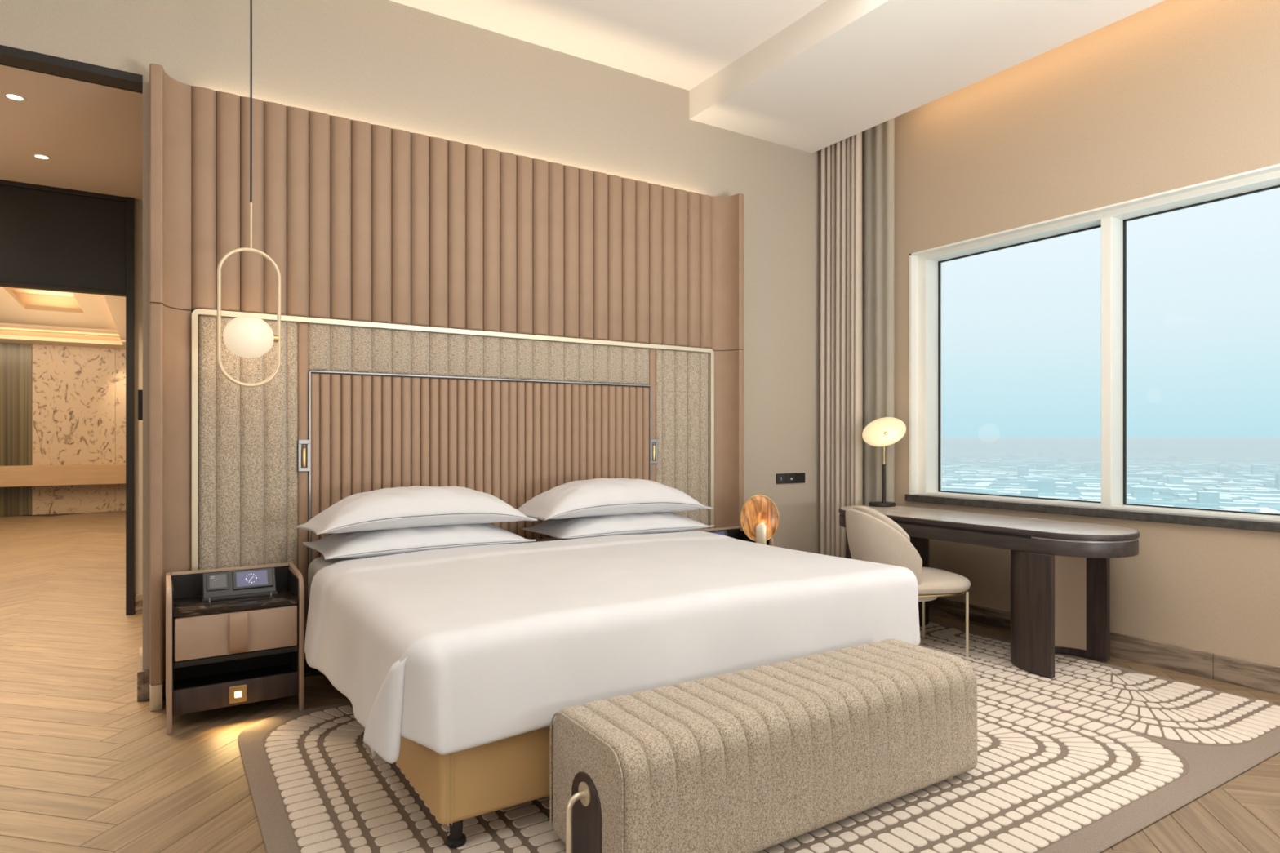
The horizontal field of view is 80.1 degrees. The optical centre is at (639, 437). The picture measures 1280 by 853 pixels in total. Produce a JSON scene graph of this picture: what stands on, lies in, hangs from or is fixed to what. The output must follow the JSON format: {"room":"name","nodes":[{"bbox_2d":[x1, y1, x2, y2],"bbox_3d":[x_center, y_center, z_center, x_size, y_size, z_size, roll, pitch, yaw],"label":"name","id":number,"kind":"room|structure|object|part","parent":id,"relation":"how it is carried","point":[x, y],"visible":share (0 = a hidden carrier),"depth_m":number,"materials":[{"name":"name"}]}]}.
{"room":"hotel room","nodes":[
{"label":"hotel room","id":0,"kind":"room"},
{"bbox_2d":[0,342,125,516],"bbox_3d":[-10.611,-0.125,12.395,5.345,2.850,0.100,0,0,-32],"label":"wall","id":1,"kind":"structure","parent":0,"point":[60,405],"depth_m":12.86,"materials":[{"name":"stone"}]},
{"bbox_3d":[-10.622,-0.125,12.399,1.132,2.850,0.080,0,0,-32],"label":"glass panel","id":2,"kind":"part","parent":1,"relation":"part of","materials":[{"name":"beige glass"}]},
{"bbox_2d":[0,463,125,487],"bbox_3d":[-10.488,0.635,12.188,5.340,0.330,0.380,0,0,-32],"label":"wall ledge","id":3,"kind":"object","parent":1,"relation":"attached to","point":[64,474],"visible":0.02,"depth_m":12.56,"materials":[{"name":"brown wood"}]},
{"bbox_2d":[0,286,125,349],"bbox_3d":[-8.122,-1.790,8.467,5.350,0.500,9.400,0,0,-32],"label":"ceiling","id":4,"kind":"structure","parent":0,"point":[27,316],"depth_m":10.99,"materials":[{"name":"beige paint"}]},
{"bbox_2d":[0,63,142,199],"bbox_3d":[-4.414,-1.825,3.915,3.138,0.150,2.100,0,0,-32],"label":"ceiling","id":5,"kind":"structure","parent":0,"point":[91,134],"depth_m":4.41,"materials":[{"name":"beige paint"}]},
{"bbox_2d":[2,92,26,102],"bbox_3d":[-3.217,-1.748,3.916,0.100,0.004,0.100,0,0,-32],"label":"recessed light","id":6,"kind":"object","parent":5,"relation":"in","point":[12,96],"visible":1,"depth_m":3.92,"materials":[{"name":"beige paint"}]},
{"bbox_2d":[31,153,51,159],"bbox_3d":[-3.734,-1.748,4.749,0.100,0.004,0.100,0,0,-32],"label":"recessed light","id":7,"kind":"object","parent":5,"relation":"in","point":[42,157],"visible":1,"depth_m":4.75,"materials":[{"name":"beige paint"}]},
{"bbox_2d":[134,199,142,595],"bbox_3d":[-3.491,-0.440,5.791,0.593,3.520,0.080,0,0,-32],"label":"wall","id":8,"kind":"structure","parent":0,"point":[138,203],"depth_m":5.61,"materials":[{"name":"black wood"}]},
{"bbox_2d":[0,179,134,615],"bbox_3d":[-5.016,-0.225,4.788,3.057,3.050,0.100,0,0,-32],"label":"door frame","id":9,"kind":"structure","parent":8,"relation":"in","point":[52,238],"depth_m":5.41,"materials":[{"name":"black paint"}]},
{"bbox_3d":[-5.040,-1.048,4.779,3.006,0.025,0.090,0,0,-32],"label":"transom rail","id":10,"kind":"part","parent":9,"relation":"part of","materials":[{"name":"black"}]},
{"bbox_3d":[-5.040,-1.735,4.779,3.006,0.030,0.090,0,0,-32],"label":"transom rail","id":11,"kind":"part","parent":9,"relation":"part of","materials":[{"name":"black wood"}]},
{"bbox_3d":[-5.045,-1.390,4.787,3.006,0.660,0.070,0,0,-32],"label":"transom panel","id":12,"kind":"part","parent":9,"relation":"part of","materials":[{"name":"black paint"}]},
{"bbox_3d":[-3.747,-0.225,5.593,0.051,3.050,0.100,0,0,-32],"label":"post","id":13,"kind":"part","parent":9,"relation":"part of","materials":[{"name":"black paint"}]},
{"bbox_2d":[134,594,142,613],"bbox_3d":[-3.679,1.230,5.611,0.081,0.140,0.022,0,0,-32],"label":"baseboard","id":14,"kind":"structure","parent":8,"relation":"attached to","point":[138,597],"depth_m":5.60,"materials":[{"name":"brown wood"}]},
{"bbox_2d":[0,0,821,696],"bbox_3d":[-1.640,-0.690,4.407,8.350,4.020,0.200,0,0,-32],"label":"wall","id":15,"kind":"structure","parent":0,"point":[386,63],"depth_m":4.82,"materials":[{"name":"beige paint"}]},
{"bbox_2d":[0,44,142,93],"bbox_3d":[-3.821,-1.770,2.979,3.138,0.040,0.136,0,0,-32],"label":"trim","id":16,"kind":"structure","parent":15,"relation":"attached to","point":[13,57],"depth_m":3.64,"materials":[{"name":"black wood"}]},
{"bbox_2d":[137,389,142,420],"bbox_3d":[-2.503,-0.160,3.812,0.020,0.150,0.080,0,0,-32],"label":"latch plate","id":17,"kind":"object","parent":15,"relation":"attached to","point":[140,392],"visible":0.97,"depth_m":3.78,"materials":[{"name":"black metal"}]},
{"bbox_2d":[149,63,744,711],"bbox_3d":[-0.833,-0.235,4.664,3.652,3.070,0.220,0,0,-32],"label":"headboard","id":18,"kind":"object","parent":15,"relation":"attached to","point":[512,328],"visible":0.73,"depth_m":4.36,"materials":[{"name":"brown"}]},
{"bbox_3d":[-2.301,-1.204,3.733,0.176,1.131,0.220,0,0,-32],"label":"wing panel","id":19,"kind":"part","parent":18,"relation":"part of","materials":[{"name":"brown wood"}]},
{"bbox_3d":[-2.301,0.270,3.733,0.176,1.810,0.220,0,0,-32],"label":"wing panel","id":20,"kind":"part","parent":18,"relation":"part of","materials":[{"name":"beige leather"}]},
{"bbox_2d":[297,440,310,471],"bbox_3d":[-1.809,0.100,4.098,0.058,0.170,0.030,0,0,-32],"label":"light","id":21,"kind":"object","parent":18,"relation":"attached to","point":[305,453],"visible":1,"depth_m":4.09,"materials":[{"name":"silver metal"}]},
{"bbox_3d":[-0.859,0.297,4.705,3.298,1.885,0.032,0,0,-32],"label":"metal frame","id":22,"kind":"part","parent":18,"relation":"part of","materials":[{"name":"beige"}]},
{"bbox_3d":[-0.861,0.420,4.707,2.204,1.560,0.026,0,0,-32],"label":"frame","id":23,"kind":"part","parent":18,"relation":"part of","materials":[{"name":"silver metal"}]},
{"bbox_2d":[650,439,657,463],"bbox_3d":[0.094,0.100,5.306,0.058,0.170,0.030,0,0,-32],"label":"light","id":24,"kind":"object","parent":18,"relation":"attached to","point":[654,449],"visible":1,"depth_m":5.29,"materials":[{"name":"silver metal"}]},
{"bbox_3d":[0.634,-1.204,5.595,0.176,1.131,0.220,0,0,-32],"label":"wing panel","id":25,"kind":"part","parent":18,"relation":"part of","materials":[{"name":"beige leather"}]},
{"bbox_3d":[0.634,0.270,5.595,0.176,1.810,0.220,0,0,-32],"label":"wing panel","id":26,"kind":"part","parent":18,"relation":"part of","materials":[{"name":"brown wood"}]},
{"bbox_2d":[776,472,804,484],"bbox_3d":[1.196,0.329,6.075,0.300,0.080,0.021,0,0,-32],"label":"switch plate","id":27,"kind":"object","parent":15,"relation":"attached to","point":[781,478],"visible":1,"depth_m":6.07,"materials":[{"name":"black plastic"}]},
{"bbox_2d":[0,511,1279,852],"bbox_3d":[-2.716,1.360,6.010,8.450,0.120,19.661,0,0,-32],"label":"floor","id":28,"kind":"structure","parent":0,"point":[86,766],"depth_m":3.30,"materials":[{"name":"brown wood"}]},
{"bbox_2d":[165,562,304,734],"bbox_3d":[-1.921,0.973,3.610,0.557,0.655,0.385,0,0,-32],"label":"nightstand","id":29,"kind":"object","parent":28,"relation":"on","point":[230,652],"visible":1,"depth_m":3.52,"materials":[{"name":"wood"}]},
{"bbox_3d":[-2.152,0.973,3.475,0.022,0.655,0.365,0,0,-32],"label":"panel","id":30,"kind":"part","parent":29,"relation":"part of","materials":[{"name":"leather"}]},
{"bbox_3d":[-2.018,0.938,3.764,0.513,0.585,0.022,0,0,-32],"label":"panel","id":31,"kind":"part","parent":29,"relation":"part of","materials":[{"name":"wood"}]},
{"bbox_3d":[-1.911,0.893,3.595,0.497,0.190,0.292,0,0,-32],"label":"drawer","id":32,"kind":"part","parent":29,"relation":"part of","materials":[{"name":"leather"}]},
{"bbox_3d":[-1.846,1.173,3.493,0.509,0.110,0.022,0,0,-32],"label":"rail","id":33,"kind":"part","parent":29,"relation":"part of","materials":[{"name":"brown wood"}]},
{"bbox_2d":[229,684,246,703],"bbox_3d":[-1.839,1.176,3.482,0.072,0.076,0.008,0,0,-32],"label":"step light","id":34,"kind":"object","parent":29,"relation":"attached to","point":[237,692],"depth_m":3.48,"materials":[{"name":"gold"}]},
{"bbox_2d":[201,567,277,602],"bbox_3d":[-1.926,0.711,3.662,0.316,0.135,0.134,0,0,-32],"label":"alarm clock","id":35,"kind":"object","parent":29,"relation":"on","point":[233,584],"visible":0.99,"depth_m":3.64,"materials":[{"name":"grey plastic"}]},
{"bbox_3d":[-1.700,0.973,3.762,0.022,0.655,0.365,0,0,-32],"label":"panel","id":36,"kind":"part","parent":29,"relation":"part of","materials":[{"name":"leather"}]},
{"bbox_2d":[682,526,773,546],"bbox_3d":[0.594,0.973,5.205,0.557,0.655,0.385,0,0,-32],"label":"nightstand","id":37,"kind":"object","parent":28,"relation":"on","point":[736,532],"visible":0.1,"depth_m":5.43,"materials":[{"name":"wood"}]},
{"bbox_3d":[0.496,0.938,5.358,0.513,0.585,0.022,0,0,-32],"label":"panel","id":38,"kind":"part","parent":37,"relation":"part of","materials":[{"name":"leather"}]},
{"bbox_2d":[706,530,728,536],"bbox_3d":[0.477,0.711,5.168,0.316,0.135,0.134,0,0,-32],"label":"dock","id":39,"kind":"object","parent":37,"relation":"on","point":[719,532],"visible":0.12,"depth_m":5.22,"materials":[{"name":"grey plastic"}]},
{"bbox_3d":[0.814,0.973,5.356,0.022,0.655,0.365,0,0,-32],"label":"panel","id":40,"kind":"part","parent":37,"relation":"part of","materials":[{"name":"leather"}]},
{"bbox_2d":[740,494,779,544],"bbox_3d":[0.823,0.582,5.229,0.211,0.368,0.168,0,0,-32],"label":"lamp","id":41,"kind":"object","parent":37,"relation":"on","point":[759,515],"visible":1,"depth_m":5.21,"materials":[{"name":"orange glass"}]},
{"bbox_2d":[237,621,1279,852],"bbox_3d":[0.678,1.293,3.467,4.282,0.012,2.660,0,0,-32],"label":"rug","id":42,"kind":"object","parent":28,"relation":"on","point":[1084,758],"visible":0.38,"depth_m":2.87,"materials":[{"name":"beige carpet"}]},
{"bbox_2d":[307,537,567,848],"bbox_3d":[-0.271,0.962,3.788,2.256,0.649,2.123,0,0,-32],"label":"bed","id":43,"kind":"object","parent":42,"relation":"on","point":[456,787],"visible":0.12,"depth_m":2.42,"materials":[{"name":"leather"}]},
{"bbox_2d":[302,523,536,559],"bbox_3d":[-1.169,0.527,4.066,1.091,0.165,0.582,0,0,-32],"label":"pillow","id":44,"kind":"object","parent":43,"relation":"on","point":[367,544],"visible":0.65,"depth_m":3.84,"materials":[{"name":"white fabric"}]},
{"bbox_2d":[295,485,537,535],"bbox_3d":[-1.177,0.369,4.050,1.129,0.216,0.577,0,0,-32],"label":"pillow","id":45,"kind":"object","parent":44,"relation":"on","point":[415,506],"visible":1,"depth_m":3.86,"materials":[{"name":"white fabric"}]},
{"bbox_3d":[-0.278,0.783,3.799,2.256,0.290,2.095,0,0,-32],"label":"mattress","id":46,"kind":"part","parent":43,"relation":"part of","materials":[{"name":"white fabric"}]},
{"bbox_3d":[-0.583,1.228,2.413,0.048,0.085,0.048,0,0,-32],"label":"leg","id":47,"kind":"part","parent":43,"relation":"part of","materials":[{"name":"black plastic"}]},
{"bbox_2d":[303,530,919,763],"bbox_3d":[-0.106,0.790,3.528,2.532,0.447,1.646,0,0,-32],"label":"duvet","id":48,"kind":"object","parent":43,"relation":"on","point":[447,651],"visible":0.98,"depth_m":2.84,"materials":[{"name":"white fabric"}]},
{"bbox_2d":[521,511,714,539],"bbox_3d":[-0.131,0.528,4.725,1.066,0.164,0.571,0,0,-32],"label":"pillow","id":49,"kind":"object","parent":43,"relation":"on","point":[668,522],"visible":0.73,"depth_m":4.52,"materials":[{"name":"white fabric"}]},
{"bbox_2d":[517,477,713,519],"bbox_3d":[-0.176,0.364,4.685,1.149,0.230,0.577,0,0,-32],"label":"pillow","id":50,"kind":"object","parent":49,"relation":"on","point":[597,496],"visible":0.95,"depth_m":4.48,"materials":[{"name":"white fabric"}]},
{"bbox_2d":[550,638,977,852],"bbox_3d":[0.500,1.066,2.654,1.709,0.442,0.463,0,0,-32],"label":"bench","id":51,"kind":"object","parent":42,"relation":"on","point":[753,760],"visible":1,"depth_m":2.38,"materials":[{"name":"fabric"}]},
{"bbox_3d":[-0.186,1.144,2.197,0.060,0.231,0.019,0,0,-32],"label":"handle","id":52,"kind":"part","parent":51,"relation":"part of","materials":[{"name":"beige metal"}]},
{"bbox_2d":[845,506,970,657],"bbox_3d":[1.604,0.851,4.620,0.697,0.872,0.595,0,0,-12],"label":"chair","id":53,"kind":"object","parent":42,"relation":"on","point":[873,536],"visible":0.61,"depth_m":4.40,"materials":[{"name":"fabric"}]},
{"bbox_3d":[1.409,0.683,4.577,0.297,0.495,0.595,0,0,-12],"label":"backrest","id":54,"kind":"part","parent":53,"relation":"part of","materials":[{"name":"fabric"}]},
{"bbox_3d":[1.823,1.097,4.895,0.019,0.379,0.019,0,0,-12],"label":"leg","id":55,"kind":"part","parent":53,"relation":"part of","materials":[{"name":"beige metal"}]},
{"bbox_3d":[1.629,0.913,4.625,0.595,0.011,0.524,0,0,-12],"label":"seat frame","id":56,"kind":"part","parent":53,"relation":"part of","materials":[{"name":"gold metal"}]},
{"bbox_3d":[1.632,0.863,4.626,0.640,0.090,0.560,0,0,-12],"label":"seat","id":57,"kind":"part","parent":53,"relation":"part of","materials":[{"name":"fabric"}]},
{"bbox_3d":[1.919,1.097,4.461,0.019,0.379,0.019,0,0,-12],"label":"leg","id":58,"kind":"part","parent":53,"relation":"part of","materials":[{"name":"beige metal"}]},
{"bbox_2d":[838,505,1139,678],"bbox_3d":[2.077,0.899,4.828,0.640,0.777,1.930,0,0,-32],"label":"desk","id":59,"kind":"object","parent":42,"relation":"on","point":[1060,570],"visible":0.81,"depth_m":4.37,"materials":[{"name":"brown wood"}]},
{"bbox_3d":[1.568,0.960,5.154,0.357,0.655,0.091,0,0,32],"label":"leg","id":60,"kind":"part","parent":59,"relation":"part of","materials":[{"name":"brown wood"}]},
{"bbox_2d":[862,417,906,506],"bbox_3d":[1.801,0.181,5.618,0.208,0.657,0.255,0,0,-32],"label":"desk lamp","id":61,"kind":"object","parent":59,"relation":"on","point":[884,432],"visible":1,"depth_m":5.59,"materials":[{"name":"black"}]},
{"bbox_3d":[1.801,0.345,5.618,0.024,0.290,0.023,0,0,-32],"label":"stem","id":62,"kind":"part","parent":61,"relation":"part of","materials":[{"name":"black metal"}]},
{"bbox_3d":[1.801,0.128,5.618,0.008,0.145,0.008,0,0,-32],"label":"rod","id":63,"kind":"part","parent":61,"relation":"part of","materials":[{"name":"gold metal"}]},
{"bbox_3d":[1.801,-0.038,5.618,0.310,0.218,0.111,0,0,21],"label":"dish","id":64,"kind":"part","parent":61,"relation":"part of","materials":[{"name":"beige glass"}]},
{"bbox_3d":[1.872,0.960,5.182,0.360,0.655,0.069,0,0,-38],"label":"leg rail","id":65,"kind":"part","parent":59,"relation":"part of","materials":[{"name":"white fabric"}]},
{"bbox_2d":[838,508,1139,541],"bbox_3d":[2.084,0.528,4.832,0.625,0.032,1.930,0,0,-32],"label":"countertop","id":66,"kind":"structure","parent":59,"relation":"on","point":[949,524],"depth_m":4.22,"materials":[{"name":"brown wood"}]},
{"bbox_3d":[2.155,0.960,4.229,0.091,0.655,0.357,0,0,-7],"label":"leg","id":67,"kind":"part","parent":59,"relation":"part of","materials":[{"name":"brown wood"}]},
{"bbox_3d":[2.337,0.939,4.390,0.525,0.613,0.197,0,0,-32],"label":"lining panel","id":68,"kind":"part","parent":59,"relation":"part of","materials":[{"name":"beige"}]},
{"bbox_3d":[2.589,0.960,4.476,0.301,0.655,0.068,0,0,39],"label":"leg","id":69,"kind":"part","parent":59,"relation":"part of","materials":[{"name":"brown wood"}]},
{"bbox_2d":[389,0,1164,153],"bbox_3d":[0.328,-2.485,0.977,8.000,0.330,7.700,0,0,-32],"label":"ceiling","id":70,"kind":"structure","parent":0,"point":[810,76],"depth_m":4.70,"materials":[{"name":"white paint"}]},
{"bbox_2d":[217,0,280,386],"bbox_3d":[-1.857,-1.383,3.618,0.273,2.294,0.200,0,0,-32],"label":"pendant lamp","id":71,"kind":"object","parent":70,"relation":"hanging from","point":[246,336],"visible":1,"depth_m":3.58,"materials":[{"name":"gold"}]},
{"bbox_3d":[-1.859,-0.476,3.617,0.216,0.202,0.200,0,0,-32],"label":"globe","id":72,"kind":"part","parent":71,"relation":"part of","materials":[{"name":"beige glass"}]},
{"bbox_3d":[-1.851,-1.002,3.622,0.011,0.225,0.011,0,0,-32],"label":"stem","id":73,"kind":"part","parent":71,"relation":"part of","materials":[{"name":"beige metal"}]},
{"bbox_3d":[-1.851,-1.820,3.622,0.009,1.420,0.008,0,0,-32],"label":"cord","id":74,"kind":"part","parent":71,"relation":"part of","materials":[{"name":"black plastic"}]},
{"bbox_2d":[273,334,278,342],"bbox_3d":[-1.762,-0.476,3.678,0.024,0.034,0.034,0,0,-32],"label":"socket","id":75,"kind":"object","parent":71,"relation":"attached to","point":[275,337],"depth_m":3.67,"materials":[{"name":"gold metal"}]},
{"bbox_2d":[820,132,862,558],"bbox_3d":[1.602,-0.637,6.063,0.113,3.845,0.419,0,0,-32],"label":"curtain","id":76,"kind":"object","parent":70,"relation":"hanging from","point":[841,224],"visible":0.74,"depth_m":6.04,"materials":[{"name":"fabric"}]},
{"bbox_2d":[862,117,894,505],"bbox_3d":[1.823,-0.637,5.897,0.082,3.845,0.352,0,0,-32],"label":"sheer curtain","id":77,"kind":"object","parent":70,"relation":"hanging from","point":[878,140],"visible":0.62,"depth_m":5.85,"materials":[{"name":"beige fabric"}]},
{"bbox_2d":[894,0,1279,666],"bbox_3d":[3.832,-0.690,3.200,0.300,4.020,7.700,0,0,-32],"label":"wall","id":78,"kind":"structure","parent":0,"point":[1165,95],"depth_m":4.47,"materials":[{"name":"beige paint"}]},
{"bbox_2d":[905,493,1279,533],"bbox_3d":[3.759,0.457,3.072,0.110,0.050,6.402,0,0,-32],"label":"windowsill","id":79,"kind":"structure","parent":78,"relation":"attached to","point":[1258,525],"depth_m":4.51,"materials":[{"name":"stone"}]},
{"bbox_2d":[908,163,1279,520],"bbox_3d":[3.849,-0.452,3.132,0.264,1.864,6.368,0,0,-32],"label":"window","id":80,"kind":"structure","parent":78,"relation":"in","point":[925,267],"depth_m":4.67,"materials":[{"name":"white paint"}]},
{"bbox_2d":[928,596,1279,694],"bbox_3d":[3.696,1.230,3.114,0.022,0.140,7.698,0,0,-32],"label":"baseboard","id":81,"kind":"structure","parent":78,"relation":"attached to","point":[1264,677],"depth_m":4.26,"materials":[{"name":"brown wood"}]},
{"bbox_3d":[-3.033,-0.690,4.838,0.182,4.020,2.020,0,0,-32],"label":"wall","id":82,"kind":"structure","parent":0,"visible":0},
{"bbox_2d":[137,647,149,702],"bbox_3d":[-2.587,1.228,3.970,0.050,0.145,0.524,0,0,-32],"label":"baseboard","id":83,"kind":"structure","parent":82,"relation":"attached to","point":[143,676],"depth_m":3.75,"materials":[{"name":"brown wood"}]},
{"label":"outside","id":84,"kind":"structure","parent":0,"visible":0},
{"bbox_2d":[942,439,1279,507],"bbox_3d":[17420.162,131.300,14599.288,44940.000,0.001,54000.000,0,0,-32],"label":"ground","id":85,"kind":"structure","parent":84,"point":[1251,449],"depth_m":8124.55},
{"bbox_2d":[942,451,1279,514],"bbox_3d":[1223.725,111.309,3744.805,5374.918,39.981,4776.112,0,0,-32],"label":"blocks","id":86,"kind":"object","parent":85,"relation":"on","point":[1194,482],"visible":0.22,"depth_m":2120.97,"materials":[{"name":"white"}]}
]}

